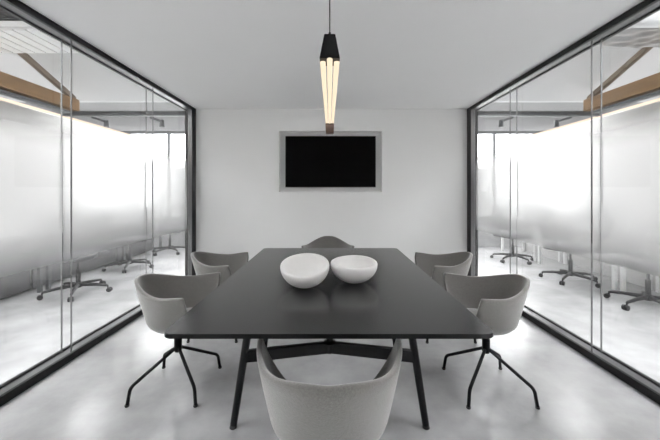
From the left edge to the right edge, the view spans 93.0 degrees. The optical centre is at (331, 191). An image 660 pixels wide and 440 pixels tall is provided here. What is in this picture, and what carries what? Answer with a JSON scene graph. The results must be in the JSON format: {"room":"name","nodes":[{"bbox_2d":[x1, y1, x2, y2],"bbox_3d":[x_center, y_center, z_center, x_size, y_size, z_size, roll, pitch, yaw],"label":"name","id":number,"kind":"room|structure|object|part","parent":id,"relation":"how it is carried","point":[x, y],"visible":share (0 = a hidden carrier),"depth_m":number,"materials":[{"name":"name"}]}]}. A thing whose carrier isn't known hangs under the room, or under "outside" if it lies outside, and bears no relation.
{"room":"office","nodes":[
{"label":"office","id":0,"kind":"room"},
{"bbox_2d":[0,101,138,282],"bbox_3d":[-4.215,0.060,1.325,0.070,2.420,10.950,0,0,0],"label":"wall","id":1,"kind":"structure","parent":0,"point":[10,114],"depth_m":4.78,"materials":[{"name":"paint"}]},
{"bbox_2d":[0,97,137,138],"bbox_3d":[-4.222,-1.178,1.325,0.056,0.050,10.910,0,0,0],"label":"linear light","id":2,"kind":"object","parent":1,"relation":"on","point":[1,98],"visible":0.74,"depth_m":4.79,"materials":[{"name":"white plastic"}]},
{"bbox_2d":[0,52,167,101],"bbox_3d":[-4.250,-2.862,1.050,4.700,2.825,10.400,0,0,0],"label":"wall","id":3,"kind":"structure","parent":0,"point":[92,81],"depth_m":4.41,"materials":[{"name":"white paint"}]},
{"bbox_2d":[0,9,31,26],"bbox_3d":[-2.975,-1.680,2.710,0.950,0.240,0.580,0,0,0],"label":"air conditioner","id":4,"kind":"object","parent":3,"relation":"attached to","point":[6,19],"visible":0.07,"depth_m":2.90,"materials":[{"name":"white"}]},
{"bbox_2d":[0,9,13,16],"bbox_3d":[-3.015,-1.574,2.780,0.670,0.012,0.180,0,0,0],"label":"grille","id":5,"kind":"object","parent":4,"relation":"attached to","point":[2,13],"depth_m":2.77,"materials":[{"name":"black plastic"}]},
{"bbox_3d":[-2.975,-1.690,2.710,0.950,0.220,0.580,0,0,0],"label":"casing","id":6,"kind":"part","parent":4,"relation":"part of","materials":[{"name":"white"}]},
{"bbox_2d":[0,27,78,52],"bbox_3d":[-3.321,-1.574,3.270,1.699,0.028,0.500,0,0,0],"label":"raft","id":7,"kind":"object","parent":3,"relation":"attached to","point":[12,39],"visible":0.59,"depth_m":3.27,"materials":[{"name":"white"}]},
{"bbox_2d":[0,0,195,406],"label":"glass partition","id":8,"kind":"structure","parent":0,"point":[61,195],"depth_m":2.55,"materials":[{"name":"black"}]},
{"bbox_3d":[-2.022,-1.177,0.185,0.130,0.045,8.670,0,0,0],"label":"head frame","id":9,"kind":"part","parent":8,"relation":"part of","materials":[{"name":"black metal"}]},
{"bbox_2d":[91,116,108,126],"bbox_3d":[-3.370,-1.025,4.560,0.248,0.155,0.068,0,0,0],"label":"spotlight","id":10,"kind":"object","parent":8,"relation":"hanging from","point":[106,122],"visible":1,"depth_m":4.54,"materials":[{"name":"grey paint"}]},
{"bbox_3d":[-2.994,-1.137,4.560,1.813,0.065,0.070,0,0,0],"label":"lighting rail","id":11,"kind":"part","parent":8,"relation":"part of","materials":[{"name":"grey metal"}]},
{"bbox_2d":[150,116,164,126],"bbox_3d":[-2.541,-1.024,4.560,0.209,0.155,0.068,0,0,0],"label":"spotlight","id":12,"kind":"object","parent":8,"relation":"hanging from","point":[161,124],"visible":1,"depth_m":4.54,"materials":[{"name":"grey paint"}]},
{"bbox_2d":[0,247,659,439],"bbox_3d":[0.000,1.320,1.450,13.600,0.100,11.900,0,0,0],"label":"floor","id":13,"kind":"structure","parent":0,"point":[85,398],"depth_m":2.20,"materials":[{"name":"concrete"}]},
{"bbox_2d":[0,260,42,298],"bbox_3d":[-3.915,0.900,3.225,0.510,0.740,1.550,0,0,0],"label":"desk","id":14,"kind":"object","parent":13,"relation":"on","point":[14,280],"visible":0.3,"depth_m":3.85,"materials":[{"name":"white"}]},
{"bbox_3d":[-3.860,0.897,3.225,0.020,0.685,1.550,0,0,0],"label":"modesty panel","id":15,"kind":"part","parent":14,"relation":"part of","materials":[{"name":"grey"}]},
{"bbox_3d":[-3.690,0.912,3.960,0.040,0.715,0.040,0,0,0],"label":"leg","id":16,"kind":"part","parent":14,"relation":"part of","materials":[{"name":"grey paint"}]},
{"bbox_2d":[36,244,112,301],"bbox_3d":[-3.176,0.760,3.959,0.738,1.020,0.704,0,0,8],"label":"chair","id":17,"kind":"object","parent":13,"relation":"on","point":[86,255],"visible":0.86,"depth_m":3.88,"materials":[{"name":"black plastic"}]},
{"bbox_3d":[-3.311,1.171,3.801,0.310,0.066,0.048,0,0,-44],"label":"leg","id":18,"kind":"part","parent":17,"relation":"part of","materials":[{"name":"black plastic"}]},
{"bbox_3d":[-3.098,1.171,3.766,0.048,0.066,0.310,0,0,-26],"label":"leg","id":19,"kind":"part","parent":17,"relation":"part of","materials":[{"name":"black plastic"}]},
{"bbox_3d":[-3.180,0.805,3.930,0.480,0.070,0.480,0,0,8],"label":"seat","id":20,"kind":"part","parent":17,"relation":"part of","materials":[{"name":"grey"}]},
{"bbox_3d":[-3.154,1.171,4.112,0.048,0.066,0.310,0,0,8],"label":"leg","id":21,"kind":"part","parent":17,"relation":"part of","materials":[{"name":"black plastic"}]},
{"bbox_3d":[-3.000,1.171,3.966,0.310,0.066,0.048,0,0,-12],"label":"leg","id":22,"kind":"part","parent":17,"relation":"part of","materials":[{"name":"black plastic"}]},
{"bbox_2d":[32,244,124,289],"bbox_3d":[-3.915,0.900,4.815,0.510,0.740,1.550,0,0,0],"label":"desk","id":23,"kind":"object","parent":13,"relation":"on","point":[51,270],"visible":0.16,"depth_m":4.56,"materials":[{"name":"white"}]},
{"bbox_3d":[-3.690,0.912,4.080,0.040,0.715,0.040,0,0,0],"label":"leg","id":24,"kind":"part","parent":23,"relation":"part of","materials":[{"name":"grey paint"}]},
{"bbox_3d":[-3.690,0.912,5.550,0.040,0.715,0.040,0,0,0],"label":"leg","id":25,"kind":"part","parent":23,"relation":"part of","materials":[{"name":"grey paint"}]},
{"bbox_2d":[102,236,153,272],"bbox_3d":[-3.352,0.760,5.249,0.738,1.020,0.704,0,0,15],"label":"chair","id":26,"kind":"object","parent":13,"relation":"on","point":[130,242],"visible":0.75,"depth_m":5.15,"materials":[{"name":"black plastic"}]},
{"bbox_3d":[-3.500,1.171,5.101,0.310,0.066,0.048,0,0,-41],"label":"leg","id":27,"kind":"part","parent":26,"relation":"part of","materials":[{"name":"black plastic"}]},
{"bbox_3d":[-3.360,0.805,5.220,0.480,0.070,0.480,0,0,15],"label":"seat","id":28,"kind":"part","parent":26,"relation":"part of","materials":[{"name":"grey"}]},
{"bbox_3d":[-3.177,1.171,5.225,0.310,0.066,0.048,0,0,-1],"label":"leg","id":29,"kind":"part","parent":26,"relation":"part of","materials":[{"name":"black plastic"}]},
{"bbox_2d":[116,234,161,260],"bbox_3d":[-3.915,0.900,6.210,0.510,0.740,1.160,0,0,0],"label":"desk","id":30,"kind":"object","parent":13,"relation":"on","point":[138,248],"visible":0.2,"depth_m":6.21,"materials":[{"name":"white"}]},
{"bbox_3d":[-3.690,0.912,5.670,0.040,0.715,0.040,0,0,0],"label":"leg","id":31,"kind":"part","parent":30,"relation":"part of","materials":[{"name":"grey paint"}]},
{"bbox_3d":[-3.690,0.912,6.750,0.040,0.715,0.040,0,0,0],"label":"leg","id":32,"kind":"part","parent":30,"relation":"part of","materials":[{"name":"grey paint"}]},
{"bbox_2d":[153,227,184,255],"bbox_3d":[-3.388,0.760,6.579,0.738,1.020,0.704,0,0,-15],"label":"chair","id":33,"kind":"object","parent":13,"relation":"on","point":[178,230],"visible":0.68,"depth_m":6.43,"materials":[{"name":"black plastic"}]},
{"bbox_3d":[-3.380,0.805,6.550,0.480,0.070,0.480,0,0,-15],"label":"seat","id":34,"kind":"part","parent":33,"relation":"part of","materials":[{"name":"grey"}]},
{"bbox_2d":[124,272,221,407],"bbox_3d":[-1.028,0.909,2.057,0.483,0.723,0.596,0,0,0],"label":"chair","id":35,"kind":"object","parent":13,"relation":"on","point":[164,299],"visible":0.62,"depth_m":2.05,"materials":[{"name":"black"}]},
{"bbox_3d":[-1.113,1.136,1.949,0.019,0.259,0.293,0,0,45],"label":"leg","id":36,"kind":"part","parent":35,"relation":"part of","materials":[{"name":"black metal"}]},
{"bbox_3d":[-1.113,1.136,2.161,0.019,0.259,0.293,0,0,-45],"label":"leg","id":37,"kind":"part","parent":35,"relation":"part of","materials":[{"name":"black metal"}]},
{"bbox_3d":[-0.901,1.136,1.949,0.293,0.259,0.019,0,0,45],"label":"leg","id":38,"kind":"part","parent":35,"relation":"part of","materials":[{"name":"black metal"}]},
{"bbox_3d":[-0.901,1.136,2.161,0.019,0.259,0.293,0,0,45],"label":"leg","id":39,"kind":"part","parent":35,"relation":"part of","materials":[{"name":"black metal"}]},
{"bbox_2d":[186,251,248,342],"bbox_3d":[-1.028,0.909,2.847,0.483,0.723,0.596,0,0,0],"label":"chair","id":40,"kind":"object","parent":13,"relation":"on","point":[227,265],"visible":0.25,"depth_m":2.96,"materials":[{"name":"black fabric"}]},
{"bbox_2d":[301,236,353,247],"bbox_3d":[-0.038,0.909,3.681,0.596,0.723,0.483,0,0,0],"label":"chair","id":41,"kind":"object","parent":13,"relation":"on","point":[324,241],"visible":0.13,"depth_m":3.84,"materials":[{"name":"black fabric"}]},
{"bbox_2d":[164,248,492,429],"bbox_3d":[-0.010,0.901,2.064,1.252,0.742,1.792,0,0,0],"label":"conference table","id":42,"kind":"object","parent":13,"relation":"on","point":[400,300],"visible":0.85,"depth_m":1.50,"materials":[{"name":"black laminate"}]},
{"bbox_3d":[-0.472,0.902,1.689,0.148,0.706,0.044,0,0,0],"label":"leg","id":43,"kind":"part","parent":42,"relation":"part of","materials":[{"name":"black metal"}]},
{"bbox_2d":[280,253,328,287],"bbox_3d":[-0.149,0.448,1.758,0.275,0.164,0.267,0,0,0],"label":"bowl","id":44,"kind":"object","parent":42,"relation":"on","point":[303,270],"visible":1,"depth_m":1.81,"materials":[{"name":"white ceramic"}]},
{"bbox_3d":[-0.010,0.727,1.774,0.072,0.358,0.072,0,0,0],"label":"post","id":45,"kind":"part","parent":42,"relation":"part of","materials":[{"name":"black metal"}]},
{"bbox_2d":[331,255,377,283],"bbox_3d":[0.132,0.463,1.840,0.275,0.133,0.274,0,0,0],"label":"bowl","id":46,"kind":"object","parent":42,"relation":"on","point":[354,269],"visible":1,"depth_m":1.77,"materials":[{"name":"white ceramic"}]},
{"bbox_3d":[0.452,0.902,1.689,0.148,0.706,0.044,0,0,0],"label":"leg","id":47,"kind":"part","parent":42,"relation":"part of","materials":[{"name":"black metal"}]},
{"bbox_2d":[257,339,401,439],"bbox_3d":[-0.006,0.909,1.109,0.596,0.723,0.483,0,0,0],"label":"chair","id":48,"kind":"object","parent":13,"relation":"on","point":[296,410],"visible":1,"depth_m":0.94,"materials":[{"name":"grey fabric"}]},
{"bbox_2d":[415,251,476,343],"bbox_3d":[1.028,0.909,2.833,0.483,0.723,0.596,0,0,0],"label":"chair","id":49,"kind":"object","parent":13,"relation":"on","point":[433,265],"visible":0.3,"depth_m":2.94,"materials":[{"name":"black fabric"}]},
{"bbox_2d":[442,273,539,409],"bbox_3d":[1.028,0.909,2.042,0.483,0.723,0.596,0,0,0],"label":"chair","id":50,"kind":"object","parent":13,"relation":"on","point":[498,301],"visible":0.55,"depth_m":2.04,"materials":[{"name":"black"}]},
{"bbox_3d":[0.901,1.136,2.146,0.019,0.259,0.293,0,0,-45],"label":"leg","id":51,"kind":"part","parent":50,"relation":"part of","materials":[{"name":"black metal"}]},
{"bbox_2d":[467,308,477,315],"bbox_3d":[0.973,0.829,2.040,0.325,0.032,0.365,0,0,0],"label":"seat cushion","id":52,"kind":"object","parent":50,"relation":"on","point":[474,310],"depth_m":2.15,"materials":[{"name":"grey fabric"}]},
{"bbox_3d":[0.901,1.136,1.934,0.019,0.259,0.293,0,0,45],"label":"leg","id":53,"kind":"part","parent":50,"relation":"part of","materials":[{"name":"black metal"}]},
{"bbox_3d":[1.113,1.136,2.146,0.019,0.259,0.293,0,0,45],"label":"leg","id":54,"kind":"part","parent":50,"relation":"part of","materials":[{"name":"black metal"}]},
{"bbox_3d":[1.113,1.136,1.934,0.293,0.259,0.019,0,0,45],"label":"leg","id":55,"kind":"part","parent":50,"relation":"part of","materials":[{"name":"black metal"}]},
{"bbox_2d":[490,232,532,264],"bbox_3d":[3.368,0.760,5.771,0.738,1.020,0.704,0,0,-15],"label":"chair","id":56,"kind":"object","parent":13,"relation":"on","point":[497,234],"visible":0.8,"depth_m":5.75,"materials":[{"name":"black plastic"}]},
{"bbox_3d":[3.220,1.171,5.919,0.310,0.066,0.048,0,0,41],"label":"leg","id":57,"kind":"part","parent":56,"relation":"part of","materials":[{"name":"black plastic"}]},
{"bbox_3d":[3.360,0.805,5.800,0.480,0.070,0.480,0,0,-15],"label":"seat","id":58,"kind":"part","parent":56,"relation":"part of","materials":[{"name":"grey"}]},
{"bbox_2d":[501,237,561,261],"bbox_3d":[3.915,0.900,6.210,0.510,0.740,1.160,0,0,0],"label":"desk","id":59,"kind":"object","parent":13,"relation":"on","point":[502,239],"visible":0.16,"depth_m":5.68,"materials":[{"name":"white"}]},
{"bbox_3d":[3.690,0.912,6.750,0.040,0.715,0.040,0,0,0],"label":"leg","id":60,"kind":"part","parent":59,"relation":"part of","materials":[{"name":"white"}]},
{"bbox_3d":[4.140,0.912,6.750,0.040,0.715,0.040,0,0,0],"label":"leg","id":61,"kind":"part","parent":59,"relation":"part of","materials":[{"name":"white"}]},
{"bbox_3d":[3.690,0.912,5.670,0.040,0.715,0.040,0,0,0],"label":"leg","id":62,"kind":"part","parent":59,"relation":"part of","materials":[{"name":"white"}]},
{"bbox_3d":[4.140,0.912,5.670,0.040,0.715,0.040,0,0,0],"label":"leg","id":63,"kind":"part","parent":59,"relation":"part of","materials":[{"name":"white"}]},
{"bbox_2d":[538,244,599,287],"bbox_3d":[3.430,0.760,4.452,0.738,1.020,0.704,0,0,-20],"label":"chair","id":64,"kind":"object","parent":13,"relation":"on","point":[569,272],"visible":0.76,"depth_m":4.45,"materials":[{"name":"black plastic"}]},
{"bbox_3d":[3.265,1.171,4.579,0.310,0.066,0.048,0,0,32],"label":"leg","id":65,"kind":"part","parent":64,"relation":"part of","materials":[{"name":"black plastic"}]},
{"bbox_3d":[3.420,0.805,4.480,0.480,0.070,0.480,0,0,-20],"label":"seat","id":66,"kind":"part","parent":64,"relation":"part of","materials":[{"name":"grey"}]},
{"bbox_3d":[3.278,1.171,4.364,0.310,0.066,0.048,0,0,-40],"label":"leg","id":67,"kind":"part","parent":64,"relation":"part of","materials":[{"name":"black plastic"}]},
{"bbox_3d":[3.603,1.171,4.482,0.310,0.066,0.048,0,0,0],"label":"leg","id":68,"kind":"part","parent":64,"relation":"part of","materials":[{"name":"black plastic"}]},
{"bbox_3d":[3.483,1.171,4.307,0.048,0.066,0.310,0,0,-20],"label":"leg","id":69,"kind":"part","parent":64,"relation":"part of","materials":[{"name":"black plastic"}]},
{"bbox_2d":[538,241,651,289],"bbox_3d":[3.915,0.900,4.815,0.510,0.740,1.550,0,0,0],"label":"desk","id":70,"kind":"object","parent":13,"relation":"on","point":[614,266],"visible":0.09,"depth_m":4.07,"materials":[{"name":"white"}]},
{"bbox_3d":[3.690,0.912,5.550,0.040,0.715,0.040,0,0,0],"label":"leg","id":71,"kind":"part","parent":70,"relation":"part of","materials":[{"name":"white"}]},
{"bbox_3d":[4.140,0.912,5.550,0.040,0.715,0.040,0,0,0],"label":"leg","id":72,"kind":"part","parent":70,"relation":"part of","materials":[{"name":"white"}]},
{"bbox_3d":[3.690,0.912,4.080,0.040,0.715,0.040,0,0,0],"label":"leg","id":73,"kind":"part","parent":70,"relation":"part of","materials":[{"name":"white"}]},
{"bbox_2d":[603,258,659,310],"bbox_3d":[3.499,0.760,3.430,0.738,1.020,0.704,0,0,2],"label":"chair","id":74,"kind":"object","parent":13,"relation":"on","point":[646,295],"visible":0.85,"depth_m":3.44,"materials":[{"name":"black plastic"}]},
{"bbox_3d":[3.401,1.171,3.615,0.048,0.066,0.310,0,0,-32],"label":"leg","id":75,"kind":"part","parent":74,"relation":"part of","materials":[{"name":"black plastic"}]},
{"bbox_3d":[3.500,0.805,3.460,0.480,0.070,0.480,0,0,2],"label":"seat","id":76,"kind":"part","parent":74,"relation":"part of","materials":[{"name":"grey"}]},
{"bbox_3d":[3.322,1.171,3.414,0.310,0.066,0.048,0,0,-14],"label":"leg","id":77,"kind":"part","parent":74,"relation":"part of","materials":[{"name":"black plastic"}]},
{"bbox_3d":[3.494,1.171,3.276,0.048,0.066,0.310,0,0,2],"label":"leg","id":78,"kind":"part","parent":74,"relation":"part of","materials":[{"name":"black plastic"}]},
{"bbox_2d":[620,266,659,292],"bbox_3d":[3.915,0.900,3.225,0.510,0.740,1.550,0,0,0],"label":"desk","id":79,"kind":"object","parent":13,"relation":"on","point":[622,269],"visible":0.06,"depth_m":3.94,"materials":[{"name":"white"}]},
{"bbox_3d":[3.690,0.912,3.960,0.040,0.715,0.040,0,0,0],"label":"leg","id":80,"kind":"part","parent":79,"relation":"part of","materials":[{"name":"white"}]},
{"bbox_3d":[4.140,0.912,3.960,0.040,0.715,0.040,0,0,0],"label":"leg","id":81,"kind":"part","parent":79,"relation":"part of","materials":[{"name":"white"}]},
{"bbox_2d":[19,0,643,108],"bbox_3d":[0.000,-1.260,0.285,4.174,0.120,8.870,0,0,0],"label":"ceiling","id":82,"kind":"structure","parent":0,"point":[207,54],"depth_m":2.55,"materials":[{"name":"paint"}]},
{"bbox_2d":[320,0,339,133],"bbox_3d":[-0.010,-0.767,1.800,0.113,0.865,0.113,0,0,0],"label":"pendant lamp","id":83,"kind":"object","parent":82,"relation":"hanging from","point":[329,55],"visible":1,"depth_m":1.78,"materials":[{"name":"black"}]},
{"bbox_3d":[-0.010,-1.038,1.800,0.006,0.285,0.006,0,0,0],"label":"cord","id":84,"kind":"part","parent":83,"relation":"part of","materials":[{"name":"black plastic"}]},
{"bbox_2d":[196,109,466,262],"bbox_3d":[0.000,0.035,4.620,3.914,2.470,0.200,0,0,0],"label":"wall","id":85,"kind":"structure","parent":0,"point":[418,200],"depth_m":4.52,"materials":[{"name":"paint"}]},
{"bbox_2d":[285,136,375,186],"bbox_3d":[-0.013,-0.441,4.586,1.314,0.744,0.088,0,0,0],"label":"television","id":86,"kind":"object","parent":85,"relation":"attached to","point":[310,161],"visible":1,"depth_m":4.54,"materials":[{"name":"black plastic"}]},
{"bbox_2d":[72,117,590,246],"bbox_3d":[0.000,-0.430,7.300,13.200,3.400,0.200,0,0,0],"label":"wall","id":87,"kind":"structure","parent":0,"point":[486,238],"depth_m":7.20,"materials":[{"name":"grey paint"}]},
{"bbox_2d":[19,102,183,113],"bbox_3d":[-4.250,-1.830,6.725,4.700,0.080,0.950,0,0,0],"label":"trim","id":88,"kind":"structure","parent":87,"relation":"attached to","point":[84,106],"depth_m":6.55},
{"bbox_2d":[120,131,184,158],"bbox_3d":[-4.250,-0.395,7.280,4.760,2.030,0.060,0,0,0],"label":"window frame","id":89,"kind":"structure","parent":87,"relation":"in","point":[168,133],"depth_m":7.25,"materials":[{"name":"grey paint"}]},
{"bbox_2d":[478,131,542,158],"bbox_3d":[4.250,-0.395,7.280,4.760,2.030,0.060,0,0,0],"label":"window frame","id":90,"kind":"structure","parent":87,"relation":"in","point":[493,133],"depth_m":7.25,"materials":[{"name":"grey paint"}]},
{"bbox_2d":[479,102,643,113],"bbox_3d":[4.250,-1.830,6.725,4.700,0.080,0.950,0,0,0],"label":"trim","id":91,"kind":"structure","parent":87,"relation":"attached to","point":[495,106],"depth_m":6.55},
{"bbox_2d":[498,116,512,126],"bbox_3d":[2.541,-1.024,4.560,0.209,0.155,0.068,0,0,0],"label":"spotlight","id":92,"kind":"object","parent":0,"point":[501,124],"visible":1,"depth_m":4.54,"materials":[{"name":"grey paint"}]},
{"bbox_2d":[554,116,571,126],"bbox_3d":[3.370,-1.025,4.560,0.248,0.155,0.068,0,0,0],"label":"spotlight","id":93,"kind":"object","parent":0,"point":[556,122],"visible":1,"depth_m":4.54,"materials":[{"name":"grey paint"}]},
{"bbox_2d":[467,0,659,404],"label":"glass partition","id":94,"kind":"structure","parent":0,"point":[600,195],"depth_m":2.57,"materials":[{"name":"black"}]},
{"bbox_3d":[2.994,-1.137,4.560,1.813,0.065,0.070,0,0,0],"label":"lighting rail","id":95,"kind":"part","parent":94,"relation":"part of","materials":[{"name":"grey metal"}]},
{"bbox_3d":[2.022,-1.177,0.185,0.130,0.045,8.670,0,0,0],"label":"head frame","id":96,"kind":"part","parent":94,"relation":"part of","materials":[{"name":"black metal"}]},
{"bbox_2d":[495,46,659,101],"bbox_3d":[4.250,-2.862,1.050,4.700,2.825,10.400,0,0,0],"label":"wall","id":97,"kind":"structure","parent":0,"point":[570,81],"depth_m":4.41,"materials":[{"name":"white paint"}]},
{"bbox_2d":[596,28,659,47],"bbox_3d":[3.325,-1.583,3.190,1.650,0.045,0.420,0,0,0],"label":"raft","id":98,"kind":"object","parent":97,"relation":"attached to","point":[632,37],"visible":0.53,"depth_m":3.22,"materials":[{"name":"grey"}]},
{"bbox_2d":[627,10,659,28],"bbox_3d":[3.100,-1.600,2.780,1.900,0.270,0.270,0,0,0],"label":"air duct","id":99,"kind":"object","parent":97,"relation":"attached to","point":[653,21],"visible":0.09,"depth_m":2.74,"materials":[{"name":"white metal"}]},
{"bbox_2d":[524,102,659,289],"bbox_3d":[4.215,0.060,1.325,0.070,2.420,10.950,0,0,0],"label":"wall","id":100,"kind":"structure","parent":0,"point":[648,115],"depth_m":4.90,"materials":[{"name":"paint"}]},
{"bbox_2d":[525,98,659,138],"bbox_3d":[4.222,-1.178,1.325,0.056,0.050,10.910,0,0,0],"label":"linear light","id":101,"kind":"object","parent":100,"relation":"attached to","point":[658,99],"visible":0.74,"depth_m":4.81,"materials":[{"name":"white plastic"}]},
{"bbox_3d":[-4.279,-1.530,-4.210,4.643,5.600,0.120,0,0,0],"label":"wall","id":102,"kind":"structure","parent":0,"visible":0},
{"bbox_2d":[0,71,79,110],"bbox_3d":[-3.705,-1.248,0.188,0.130,0.165,8.675,0,0,0],"label":"timber beam","id":103,"kind":"structure","parent":102,"relation":"attached to","point":[9,83],"depth_m":3.86,"materials":[{"name":"brown wood"}]},
{"bbox_2d":[0,89,69,112],"bbox_3d":[-3.705,-1.135,0.125,0.100,0.056,8.550,0,0,0],"label":"cable tray","id":104,"kind":"object","parent":103,"relation":"attached to","point":[2,92],"visible":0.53,"depth_m":3.83,"materials":[{"name":"grey paint"}]},
{"bbox_2d":[17,52,75,98],"bbox_3d":[-3.697,-1.735,3.550,0.055,0.860,1.900,0,0,0],"label":"rafter","id":105,"kind":"object","parent":103,"relation":"on","point":[25,56],"visible":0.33,"depth_m":4.01,"materials":[{"name":"wood"}]},
{"bbox_3d":[4.279,-1.530,-4.210,4.643,5.600,0.120,0,0,0],"label":"wall","id":106,"kind":"structure","parent":0,"visible":0},
{"bbox_2d":[583,72,659,110],"bbox_3d":[3.705,-1.248,0.188,0.130,0.165,8.675,0,0,0],"label":"timber beam","id":107,"kind":"structure","parent":106,"relation":"attached to","point":[649,84],"depth_m":3.88,"materials":[{"name":"brown wood"}]},
{"bbox_2d":[587,47,652,98],"bbox_3d":[3.697,-1.735,3.550,0.055,0.860,1.900,0,0,0],"label":"rafter","id":108,"kind":"object","parent":107,"relation":"on","point":[644,50],"visible":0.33,"depth_m":3.96,"materials":[{"name":"wood"}]},
{"bbox_2d":[593,90,659,112],"bbox_3d":[3.705,-1.135,0.125,0.100,0.056,8.550,0,0,0],"label":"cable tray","id":109,"kind":"object","parent":107,"relation":"hanging from","point":[656,93],"visible":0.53,"depth_m":3.87,"materials":[{"name":"grey paint"}]}
]}

